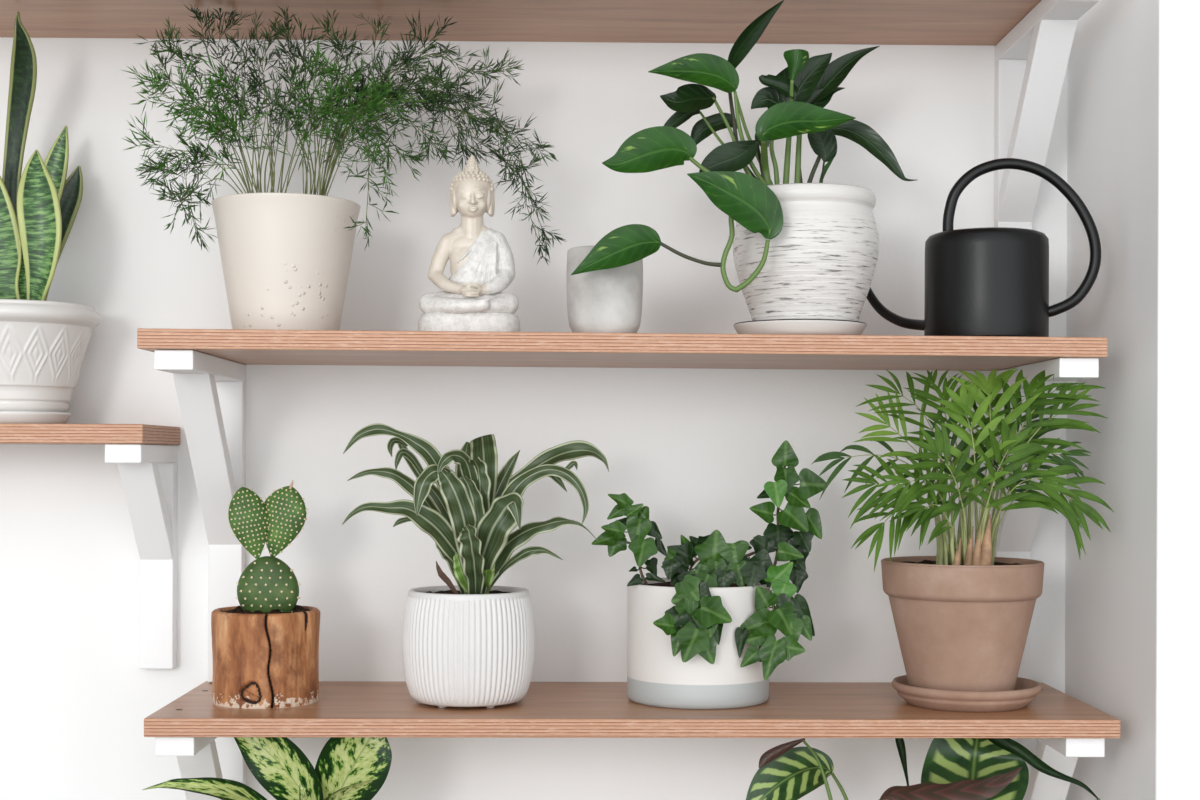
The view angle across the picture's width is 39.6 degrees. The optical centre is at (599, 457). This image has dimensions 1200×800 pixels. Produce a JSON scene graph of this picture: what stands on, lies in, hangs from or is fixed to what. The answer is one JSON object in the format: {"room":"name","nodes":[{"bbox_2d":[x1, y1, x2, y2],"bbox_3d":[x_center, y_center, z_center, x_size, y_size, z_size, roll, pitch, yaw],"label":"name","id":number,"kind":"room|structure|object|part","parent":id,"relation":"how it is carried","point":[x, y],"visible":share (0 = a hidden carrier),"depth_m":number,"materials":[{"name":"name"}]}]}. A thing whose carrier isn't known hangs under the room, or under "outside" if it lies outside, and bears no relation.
{"room":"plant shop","nodes":[
{"label":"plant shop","id":0,"kind":"room"},
{"bbox_2d":[211,606,319,708],"bbox_3d":[-0.348,0.206,1.735,0.111,0.096,0.111,0,0,-1],"label":"pot","id":1,"kind":"object","parent":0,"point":[264,657],"depth_m":1.69,"materials":[{"name":"brown wood"}]},
{"bbox_2d":[211,192,359,329],"bbox_3d":[-0.327,-0.195,1.736,0.152,0.140,0.152,0,0,-1],"label":"pot","id":2,"kind":"object","parent":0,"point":[286,257],"depth_m":1.68,"materials":[{"name":"beige ceramic"}]},
{"bbox_2d":[402,585,534,706],"bbox_3d":[-0.136,0.194,1.728,0.137,0.114,0.137,0,0,-1],"label":"pot","id":3,"kind":"object","parent":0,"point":[463,645],"depth_m":1.67,"materials":[{"name":"white ceramic"}]},
{"bbox_2d":[0,37,1066,799],"bbox_3d":[-1.348,-0.056,1.936,3.759,2.900,0.120,0,0,-1],"label":"wall","id":4,"kind":"structure","parent":0,"point":[696,447],"depth_m":1.89,"materials":[{"name":"paint"}]},
{"bbox_2d":[0,423,179,444],"bbox_3d":[-0.716,-0.026,1.802,0.485,0.021,0.164,0,0,-1],"label":"wall shelf","id":5,"kind":"object","parent":4,"relation":"attached to","point":[10,433],"visible":1,"depth_m":1.72,"materials":[{"name":"brown wood"}]},
{"bbox_2d":[0,411,70,423],"bbox_3d":[-0.630,-0.043,1.804,0.109,0.014,0.109,0,0,-1],"label":"saucer","id":6,"kind":"object","parent":5,"relation":"on","point":[21,417],"visible":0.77,"depth_m":1.76,"materials":[{"name":"white ceramic"}]},
{"bbox_2d":[0,12,100,411],"bbox_3d":[-0.629,-0.256,1.804,0.171,0.428,0.171,0,0,40],"label":"potted snake plant","id":7,"kind":"object","parent":6,"relation":"on","point":[44,344],"visible":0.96,"depth_m":1.77,"materials":[{"name":"green plant"}]},
{"bbox_3d":[-0.629,-0.103,1.804,0.171,0.123,0.171,0,0,-1],"label":"pot","id":8,"kind":"part","parent":7,"relation":"part of","materials":[{"name":"white ceramic"}]},
{"bbox_2d":[105,444,177,668],"bbox_3d":[-0.496,0.111,1.808,0.038,0.251,0.160,0,0,-1],"label":"shelf bracket","id":9,"kind":"object","parent":4,"relation":"attached to","point":[148,473],"visible":1,"depth_m":1.87,"materials":[{"name":"white paint"}]},
{"bbox_3d":[-0.496,-0.005,1.808,0.038,0.020,0.160,0,0,-1],"label":"arm","id":10,"kind":"part","parent":9,"relation":"part of","materials":[{"name":"white paint"}]},
{"bbox_3d":[-0.497,0.121,1.878,0.038,0.232,0.020,0,0,-1],"label":"post","id":11,"kind":"part","parent":9,"relation":"part of","materials":[{"name":"white paint"}]},
{"bbox_2d":[154,350,245,681],"bbox_3d":[-0.419,0.073,1.758,0.038,0.357,0.262,0,0,-1],"label":"shelf bracket","id":12,"kind":"object","parent":4,"relation":"attached to","point":[211,390],"visible":0.84,"depth_m":1.81,"materials":[{"name":"white paint"}]},
{"bbox_3d":[-0.418,-0.096,1.758,0.038,0.020,0.262,0,0,-1],"label":"arm","id":13,"kind":"part","parent":12,"relation":"part of","materials":[{"name":"white paint"}]},
{"bbox_3d":[-0.421,0.083,1.879,0.038,0.338,0.020,0,0,-1],"label":"post","id":14,"kind":"part","parent":12,"relation":"part of","materials":[{"name":"white paint"}]},
{"bbox_2d":[155,737,246,799],"bbox_3d":[-0.418,0.439,1.758,0.038,0.335,0.262,0,0,-1],"label":"shelf bracket","id":15,"kind":"object","parent":4,"relation":"attached to","point":[197,757],"visible":0.47,"depth_m":1.73,"materials":[{"name":"white paint"}]},
{"bbox_3d":[-0.417,0.281,1.758,0.038,0.020,0.262,0,0,-1],"label":"arm","id":16,"kind":"part","parent":15,"relation":"part of","materials":[{"name":"white paint"}]},
{"bbox_3d":[-0.420,0.449,1.879,0.038,0.316,0.020,0,0,-1],"label":"post","id":17,"kind":"part","parent":15,"relation":"part of","materials":[{"name":"white paint"}]},
{"bbox_2d":[0,0,1040,45],"bbox_3d":[-0.328,-0.483,1.755,1.639,0.020,0.270,0,0,-1],"label":"wall shelf","id":18,"kind":"object","parent":4,"relation":"attached to","point":[871,22],"visible":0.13,"depth_m":1.79,"materials":[{"name":"brown wood"}]},
{"bbox_2d":[137,328,1107,370],"bbox_3d":[0.022,-0.112,1.760,0.947,0.021,0.270,0,0,-1],"label":"wall shelf","id":19,"kind":"object","parent":4,"relation":"attached to","point":[242,346],"visible":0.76,"depth_m":1.63,"materials":[{"name":"brown wood"}]},
{"bbox_2d":[122,3,565,329],"bbox_3d":[-0.260,-0.298,1.732,0.456,0.347,0.167,0,0,-1],"label":"potted fern","id":20,"kind":"object","parent":19,"relation":"on","point":[286,257],"visible":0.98,"depth_m":1.71,"materials":[{"name":"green plant"}]},
{"bbox_2d":[418,155,520,331],"bbox_3d":[-0.133,-0.217,1.700,0.105,0.187,0.077,0,0,-1],"label":"seated statue","id":21,"kind":"object","parent":19,"relation":"on","point":[482,266],"visible":1,"depth_m":1.69,"materials":[{"name":"stone"}]},
{"bbox_3d":[-0.133,-0.160,1.691,0.101,0.031,0.059,0,0,-1],"label":"crossed leg","id":22,"kind":"part","parent":21,"relation":"part of","materials":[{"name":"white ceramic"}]},
{"bbox_2d":[566,245,642,332],"bbox_3d":[0.005,-0.165,1.670,0.077,0.086,0.077,0,0,-1],"label":"cup","id":23,"kind":"object","parent":19,"relation":"on","point":[605,300],"visible":0.73,"depth_m":1.64,"materials":[{"name":"concrete"}]},
{"bbox_2d":[733,319,865,334],"bbox_3d":[0.204,-0.129,1.703,0.135,0.016,0.135,0,0,-1],"label":"saucer","id":24,"kind":"object","parent":19,"relation":"on","point":[773,326],"visible":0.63,"depth_m":1.65,"materials":[{"name":"white ceramic"}]},
{"bbox_2d":[571,0,915,320],"bbox_3d":[0.139,-0.293,1.673,0.355,0.334,0.148,0,0,-23],"label":"pothos","id":25,"kind":"object","parent":24,"relation":"on","point":[809,250],"visible":0.97,"depth_m":1.65,"materials":[{"name":"plant"}]},
{"bbox_3d":[0.088,-0.198,1.618,0.062,0.024,0.005,0,0,-1],"label":"stem","id":26,"kind":"part","parent":25,"relation":"part of","materials":[{"name":"grey"}]},
{"bbox_3d":[0.126,-0.281,1.673,0.074,0.042,0.012,0,0,-9],"label":"stem","id":27,"kind":"part","parent":25,"relation":"part of","materials":[{"name":"green plant"}]},
{"bbox_3d":[0.132,-0.311,1.703,0.071,0.095,0.013,0,0,26],"label":"stem","id":28,"kind":"part","parent":25,"relation":"part of","materials":[{"name":"green plant"}]},
{"bbox_3d":[0.143,-0.211,1.626,0.054,0.102,0.013,0,0,-25],"label":"stem","id":29,"kind":"part","parent":25,"relation":"part of","materials":[{"name":"green plant"}]},
{"bbox_3d":[0.142,-0.317,1.702,0.057,0.105,0.004,0,0,-1],"label":"stem","id":30,"kind":"part","parent":25,"relation":"part of","materials":[{"name":"green plant"}]},
{"bbox_3d":[0.153,-0.330,1.709,0.051,0.131,0.011,0,0,23],"label":"stem","id":31,"kind":"part","parent":25,"relation":"part of","materials":[{"name":"green plant"}]},
{"bbox_3d":[0.158,-0.317,1.692,0.047,0.105,0.025,0,0,-1],"label":"stem","id":32,"kind":"part","parent":25,"relation":"part of","materials":[{"name":"green plant"}]},
{"bbox_3d":[0.148,-0.186,1.617,0.034,0.051,0.007,0,0,2],"label":"stem","id":33,"kind":"part","parent":25,"relation":"part of","materials":[{"name":"green plant"}]},
{"bbox_3d":[0.159,-0.323,1.708,0.050,0.117,0.015,0,0,-1],"label":"stem","id":34,"kind":"part","parent":25,"relation":"part of","materials":[{"name":"green plant"}]},
{"bbox_3d":[0.163,-0.292,1.694,0.009,0.055,0.027,0,0,35],"label":"stem","id":35,"kind":"part","parent":25,"relation":"part of","materials":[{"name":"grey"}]},
{"bbox_3d":[0.166,-0.293,1.686,0.013,0.053,0.049,0,0,16],"label":"stem","id":36,"kind":"part","parent":25,"relation":"part of","materials":[{"name":"green plant"}]},
{"bbox_3d":[0.184,-0.312,1.703,0.022,0.098,0.005,0,0,-1],"label":"stem","id":37,"kind":"part","parent":25,"relation":"part of","materials":[{"name":"green plant"}]},
{"bbox_3d":[0.191,-0.323,1.694,0.010,0.119,0.026,0,0,-1],"label":"stem","id":38,"kind":"part","parent":25,"relation":"part of","materials":[{"name":"green plant"}]},
{"bbox_3d":[0.206,-0.315,1.712,0.008,0.103,0.027,0,0,22],"label":"stem","id":39,"kind":"part","parent":25,"relation":"part of","materials":[{"name":"green plant"}]},
{"bbox_3d":[0.222,-0.300,1.705,0.029,0.075,0.011,0,0,-22],"label":"stem","id":40,"kind":"part","parent":25,"relation":"part of","materials":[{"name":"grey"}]},
{"bbox_3d":[0.227,-0.282,1.699,0.004,0.038,0.013,0,0,-16],"label":"stem","id":41,"kind":"part","parent":25,"relation":"part of","materials":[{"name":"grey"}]},
{"bbox_2d":[867,158,1100,336],"bbox_3d":[0.371,-0.211,1.728,0.124,0.184,0.262,0,0,-43],"label":"watering can","id":42,"kind":"object","parent":19,"relation":"on","point":[988,281],"visible":0.79,"depth_m":1.66,"materials":[{"name":"black metal"}]},
{"bbox_3d":[0.309,-0.186,1.760,0.024,0.111,0.129,0,0,-43],"label":"spout","id":43,"kind":"part","parent":42,"relation":"part of","materials":[{"name":"black metal"}]},
{"bbox_3d":[0.426,-0.222,1.687,0.157,0.161,0.020,0,0,7],"label":"handle","id":44,"kind":"part","parent":42,"relation":"part of","materials":[{"name":"black metal"}]},
{"bbox_2d":[144,681,1120,737],"bbox_3d":[0.032,0.264,1.760,0.953,0.019,0.270,0,0,-1],"label":"wall shelf","id":45,"kind":"object","parent":4,"relation":"attached to","point":[343,708],"visible":0.84,"depth_m":1.63,"materials":[{"name":"brown wood"}]},
{"bbox_2d":[211,480,319,708],"bbox_3d":[-0.348,0.138,1.735,0.111,0.231,0.111,0,0,-1],"label":"potted cactus","id":46,"kind":"object","parent":45,"relation":"on","point":[265,648],"visible":1,"depth_m":1.71,"materials":[{"name":"brown wood"}]},
{"bbox_2d":[342,423,608,707],"bbox_3d":[-0.126,0.110,1.720,0.268,0.288,0.153,0,0,-1],"label":"dracaena","id":47,"kind":"object","parent":45,"relation":"on","point":[470,642],"visible":1,"depth_m":1.68,"materials":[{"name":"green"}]},
{"bbox_2d":[592,440,825,709],"bbox_3d":[0.115,0.118,1.731,0.202,0.274,0.189,0,0,43],"label":"ivy","id":48,"kind":"object","parent":45,"relation":"on","point":[701,638],"visible":1,"depth_m":1.70,"materials":[{"name":"plant"}]},
{"bbox_2d":[892,675,1041,711],"bbox_3d":[0.381,0.244,1.736,0.153,0.023,0.153,0,0,-1],"label":"saucer","id":49,"kind":"object","parent":45,"relation":"on","point":[1025,691],"visible":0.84,"depth_m":1.68,"materials":[{"name":"ceramic"}]},
{"bbox_2d":[811,368,1113,690],"bbox_3d":[0.365,0.080,1.721,0.302,0.338,0.196,0,0,-1],"label":"potted palm","id":50,"kind":"object","parent":49,"relation":"on","point":[962,616],"visible":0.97,"depth_m":1.67,"materials":[{"name":"plant"}]},
{"bbox_2d":[993,358,1098,678],"bbox_3d":[0.469,0.078,1.771,0.039,0.354,0.262,0,0,-1],"label":"shelf bracket","id":51,"kind":"object","parent":4,"relation":"attached to","point":[1017,528],"visible":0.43,"depth_m":1.84,"materials":[{"name":"white paint"}]},
{"bbox_3d":[0.467,0.088,1.892,0.039,0.334,0.020,0,0,-1],"label":"post","id":52,"kind":"part","parent":51,"relation":"part of","materials":[{"name":"white paint"}]},
{"bbox_3d":[0.470,-0.089,1.771,0.039,0.020,0.262,0,0,-1],"label":"arm","id":53,"kind":"part","parent":51,"relation":"part of","materials":[{"name":"white paint"}]},
{"bbox_2d":[994,0,1099,228],"bbox_3d":[0.470,-0.295,1.771,0.039,0.349,0.262,0,0,-1],"label":"shelf bracket","id":54,"kind":"object","parent":4,"relation":"attached to","point":[1031,61],"visible":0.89,"depth_m":1.81,"materials":[{"name":"white paint"}]},
{"bbox_3d":[0.469,-0.285,1.892,0.039,0.330,0.020,0,0,-1],"label":"post","id":55,"kind":"part","parent":54,"relation":"part of","materials":[{"name":"white paint"}]},
{"bbox_3d":[0.471,-0.460,1.771,0.039,0.020,0.262,0,0,-1],"label":"arm","id":56,"kind":"part","parent":54,"relation":"part of","materials":[{"name":"white paint"}]},
{"bbox_2d":[1010,738,1104,799],"bbox_3d":[0.475,0.443,1.771,0.038,0.335,0.262,0,0,-1],"label":"shelf bracket","id":57,"kind":"object","parent":4,"relation":"attached to","point":[1061,754],"visible":0.49,"depth_m":1.73,"materials":[{"name":"white paint"}]},
{"bbox_3d":[0.473,0.452,1.892,0.038,0.316,0.020,0,0,-1],"label":"post","id":58,"kind":"part","parent":57,"relation":"part of","materials":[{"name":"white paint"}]},
{"bbox_3d":[0.476,0.285,1.771,0.038,0.020,0.262,0,0,-1],"label":"arm","id":59,"kind":"part","parent":57,"relation":"part of","materials":[{"name":"white paint"}]},
{"bbox_3d":[0.030,0.624,1.760,0.953,0.018,0.270,0,0,-1],"label":"wall shelf","id":60,"kind":"object","parent":4,"relation":"attached to","visible":0},
{"bbox_2d":[142,737,391,799],"bbox_3d":[-0.335,0.442,1.731,0.240,0.342,0.164,0,0,-1],"label":"potted dieffenbachia","id":61,"kind":"object","parent":60,"relation":"on","point":[346,768],"visible":0.9,"depth_m":1.71,"materials":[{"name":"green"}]},
{"bbox_2d":[746,738,1099,799],"bbox_3d":[0.326,0.445,1.734,0.362,0.340,0.181,0,0,-1],"label":"potted calathea","id":62,"kind":"object","parent":60,"relation":"on","point":[953,768],"visible":0.94,"depth_m":1.70,"materials":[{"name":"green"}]},
{"bbox_3d":[0.271,0.435,1.719,0.147,0.299,0.020,0,0,-32],"label":"stem","id":63,"kind":"part","parent":62,"relation":"part of","materials":[{"name":"green plant"}]},
{"bbox_3d":[0.289,0.455,1.738,0.102,0.258,0.018,0,0,-19],"label":"stem","id":64,"kind":"part","parent":62,"relation":"part of","materials":[{"name":"green plant"}]},
{"bbox_2d":[627,577,769,709],"bbox_3d":[0.103,0.193,1.758,0.150,0.124,0.150,0,0,-1],"label":"pot","id":65,"kind":"object","parent":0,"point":[734,673],"depth_m":1.69,"materials":[{"name":"ceramic"}]},
{"bbox_2d":[733,183,878,320],"bbox_3d":[0.210,-0.198,1.703,0.148,0.144,0.148,0,0,-1],"label":"pot","id":66,"kind":"object","parent":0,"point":[822,262],"depth_m":1.64,"materials":[{"name":"ceramic"}]},
{"bbox_2d":[881,556,1044,690],"bbox_3d":[0.377,0.178,1.736,0.167,0.143,0.167,0,0,-1],"label":"pot","id":67,"kind":"object","parent":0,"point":[962,623],"depth_m":1.68,"materials":[{"name":"ceramic"}]},
{"bbox_2d":[1065,0,1199,799],"bbox_3d":[1.454,-0.044,1.826,1.841,2.900,0.420,0,0,-1],"label":"wall","id":68,"kind":"structure","parent":0,"point":[1132,602],"depth_m":1.66,"materials":[{"name":"paint"}]}
]}

